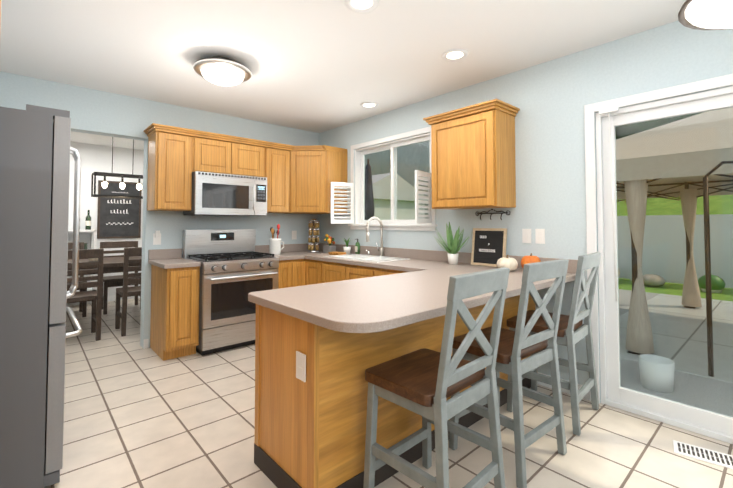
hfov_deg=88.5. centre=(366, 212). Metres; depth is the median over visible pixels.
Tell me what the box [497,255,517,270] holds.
pumpkin
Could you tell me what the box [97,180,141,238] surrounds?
wall sign
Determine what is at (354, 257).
basin
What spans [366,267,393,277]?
base cabinet
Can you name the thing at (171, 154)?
upper cabinet
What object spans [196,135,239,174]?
upper cabinet
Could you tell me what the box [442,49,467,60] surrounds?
recessed light
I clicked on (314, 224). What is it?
spice rack
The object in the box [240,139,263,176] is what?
upper cabinet
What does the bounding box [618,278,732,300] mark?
ground
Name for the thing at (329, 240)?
flowers
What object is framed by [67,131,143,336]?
wall
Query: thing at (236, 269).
range
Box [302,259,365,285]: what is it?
base cabinet
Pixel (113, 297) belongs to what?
baseboard
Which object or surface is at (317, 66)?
ceiling
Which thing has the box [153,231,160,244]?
light switch
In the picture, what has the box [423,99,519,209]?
upper cabinet
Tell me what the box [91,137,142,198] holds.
cage chandelier
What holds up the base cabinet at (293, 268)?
on the floor
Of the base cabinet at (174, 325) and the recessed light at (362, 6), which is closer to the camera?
the recessed light at (362, 6)
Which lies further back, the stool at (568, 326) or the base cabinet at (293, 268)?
the base cabinet at (293, 268)
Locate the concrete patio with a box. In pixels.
[619,294,732,382]
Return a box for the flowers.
[323,234,335,252]
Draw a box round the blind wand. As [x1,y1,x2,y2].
[599,107,618,301]
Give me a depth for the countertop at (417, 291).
1.87 m
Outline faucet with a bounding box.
[366,217,383,255]
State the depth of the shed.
12.36 m
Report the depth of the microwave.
4.11 m
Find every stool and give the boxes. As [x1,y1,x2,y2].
[363,267,509,487]
[449,259,568,487]
[507,252,600,435]
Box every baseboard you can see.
[66,295,139,305]
[537,372,588,399]
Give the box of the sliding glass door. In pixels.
[584,74,732,443]
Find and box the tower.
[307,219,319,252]
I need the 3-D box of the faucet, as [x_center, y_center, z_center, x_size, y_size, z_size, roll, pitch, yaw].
[0.029,0.276,4.338,0.273,0.458,0.264,2,-2,-42]
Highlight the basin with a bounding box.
[324,254,409,262]
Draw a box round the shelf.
[68,210,96,303]
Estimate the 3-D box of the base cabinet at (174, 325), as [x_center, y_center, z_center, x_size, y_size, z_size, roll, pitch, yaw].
[-1.948,0.968,3.815,0.295,0.872,0.620,2,-2,-42]
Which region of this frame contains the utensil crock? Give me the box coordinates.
[269,224,283,254]
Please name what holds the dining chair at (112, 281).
on the floor
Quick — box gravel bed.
[619,289,732,416]
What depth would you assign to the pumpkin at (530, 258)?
2.93 m
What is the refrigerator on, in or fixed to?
on the floor
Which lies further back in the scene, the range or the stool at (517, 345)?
the range
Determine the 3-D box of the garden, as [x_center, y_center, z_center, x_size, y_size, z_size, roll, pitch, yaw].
[3.998,0.232,6.668,7.035,2.941,8.250,2,-2,-42]
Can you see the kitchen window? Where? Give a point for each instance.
(393, 223)
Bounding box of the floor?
[45,298,732,487]
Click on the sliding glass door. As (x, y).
(695, 419)
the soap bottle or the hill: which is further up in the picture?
the hill
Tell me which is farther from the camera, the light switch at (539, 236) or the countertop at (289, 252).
the countertop at (289, 252)
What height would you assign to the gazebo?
2.986 m
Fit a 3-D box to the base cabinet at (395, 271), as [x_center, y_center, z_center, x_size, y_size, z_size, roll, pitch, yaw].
[0.617,0.957,3.443,0.620,0.872,0.398,2,-2,-42]
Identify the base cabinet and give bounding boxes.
[150,265,199,360]
[254,294,535,487]
[278,260,285,288]
[286,259,301,287]
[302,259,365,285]
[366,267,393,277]
[394,270,405,273]
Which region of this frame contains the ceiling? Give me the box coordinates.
[0,0,685,149]
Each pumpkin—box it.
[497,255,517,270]
[521,253,540,267]
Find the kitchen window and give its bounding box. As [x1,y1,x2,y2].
[348,126,436,230]
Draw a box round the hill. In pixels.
[365,112,732,217]
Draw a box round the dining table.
[67,256,141,275]
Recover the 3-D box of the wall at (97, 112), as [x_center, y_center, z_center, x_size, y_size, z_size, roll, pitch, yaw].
[-2.141,0.116,4.181,4.060,2.600,0.140,2,-2,-42]
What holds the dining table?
on the floor
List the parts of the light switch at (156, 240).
night light switch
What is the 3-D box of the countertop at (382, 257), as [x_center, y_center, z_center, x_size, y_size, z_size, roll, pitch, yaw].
[0.217,0.362,3.889,0.640,0.658,3.425,2,-2,-42]
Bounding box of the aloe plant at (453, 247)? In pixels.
[435,222,469,264]
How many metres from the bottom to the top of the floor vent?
0.007 m
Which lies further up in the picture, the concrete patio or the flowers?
the flowers
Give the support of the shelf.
on the floor
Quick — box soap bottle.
[355,238,359,253]
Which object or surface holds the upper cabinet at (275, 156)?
attached to the wall at (97, 112)
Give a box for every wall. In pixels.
[0,71,318,347]
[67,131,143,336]
[318,20,732,402]
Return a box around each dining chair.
[67,242,86,316]
[67,249,103,340]
[100,241,140,314]
[115,247,141,335]
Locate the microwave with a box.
[183,171,266,215]
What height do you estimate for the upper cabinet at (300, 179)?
0.802 m
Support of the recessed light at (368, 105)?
in the ceiling
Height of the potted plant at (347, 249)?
0.213 m
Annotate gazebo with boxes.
[616,107,732,354]
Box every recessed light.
[345,0,378,12]
[360,102,377,107]
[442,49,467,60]
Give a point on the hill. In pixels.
(412, 156)
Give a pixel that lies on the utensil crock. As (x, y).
(275, 248)
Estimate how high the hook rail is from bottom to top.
0.105 m
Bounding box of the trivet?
[328,252,345,254]
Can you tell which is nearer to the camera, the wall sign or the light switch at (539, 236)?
the light switch at (539, 236)
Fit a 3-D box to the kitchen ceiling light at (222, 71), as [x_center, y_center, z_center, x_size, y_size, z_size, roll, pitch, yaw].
[-1.164,-1.121,3.053,0.446,0.192,0.446,2,-2,-42]
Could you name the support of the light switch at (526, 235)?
attached to the wall at (550, 99)
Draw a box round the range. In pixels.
[183,229,278,354]
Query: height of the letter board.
0.335 m
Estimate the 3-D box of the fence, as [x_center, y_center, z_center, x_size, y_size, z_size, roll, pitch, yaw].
[3.911,0.757,6.846,7.745,1.720,26.615,2,-2,-42]
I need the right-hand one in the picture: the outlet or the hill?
the hill
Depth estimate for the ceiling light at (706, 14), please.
1.36 m
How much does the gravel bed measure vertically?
0.008 m
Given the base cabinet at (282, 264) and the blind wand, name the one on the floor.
the base cabinet at (282, 264)
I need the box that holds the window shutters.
[330,170,431,223]
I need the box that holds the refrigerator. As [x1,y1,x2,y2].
[0,104,82,487]
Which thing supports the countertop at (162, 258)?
on the base cabinet at (174, 325)
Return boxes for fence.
[617,214,732,287]
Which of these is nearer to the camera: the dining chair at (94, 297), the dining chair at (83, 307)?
the dining chair at (94, 297)
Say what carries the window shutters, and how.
attached to the kitchen window
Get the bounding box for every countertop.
[148,248,200,268]
[248,269,547,332]
[255,245,303,260]
[281,217,577,286]
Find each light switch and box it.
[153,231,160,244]
[522,229,530,242]
[535,229,544,243]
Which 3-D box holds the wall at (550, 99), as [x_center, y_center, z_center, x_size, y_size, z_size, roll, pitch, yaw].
[1.514,0.081,3.040,0.140,2.600,6.440,2,-2,-42]
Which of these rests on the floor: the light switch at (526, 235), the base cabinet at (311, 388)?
the base cabinet at (311, 388)
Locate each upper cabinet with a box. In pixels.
[147,127,195,210]
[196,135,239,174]
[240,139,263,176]
[264,143,287,213]
[288,145,346,213]
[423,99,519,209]
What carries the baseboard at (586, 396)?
attached to the wall at (550, 99)
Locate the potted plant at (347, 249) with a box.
[342,237,350,253]
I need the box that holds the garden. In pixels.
[365,159,732,392]
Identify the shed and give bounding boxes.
[372,173,427,219]
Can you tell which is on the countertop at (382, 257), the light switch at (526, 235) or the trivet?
the trivet
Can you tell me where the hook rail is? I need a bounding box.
[475,209,509,219]
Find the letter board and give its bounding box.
[471,228,506,266]
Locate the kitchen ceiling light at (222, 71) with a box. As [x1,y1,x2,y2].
[193,57,251,85]
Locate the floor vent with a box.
[673,440,732,468]
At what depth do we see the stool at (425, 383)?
1.62 m
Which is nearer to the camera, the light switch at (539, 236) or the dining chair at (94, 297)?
the light switch at (539, 236)
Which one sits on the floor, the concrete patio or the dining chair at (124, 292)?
the dining chair at (124, 292)
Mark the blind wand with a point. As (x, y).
(609, 110)
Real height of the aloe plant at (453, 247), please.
0.400 m
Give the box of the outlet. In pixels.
[292,231,296,239]
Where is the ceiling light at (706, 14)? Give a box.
[678,0,732,29]
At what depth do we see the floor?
2.29 m

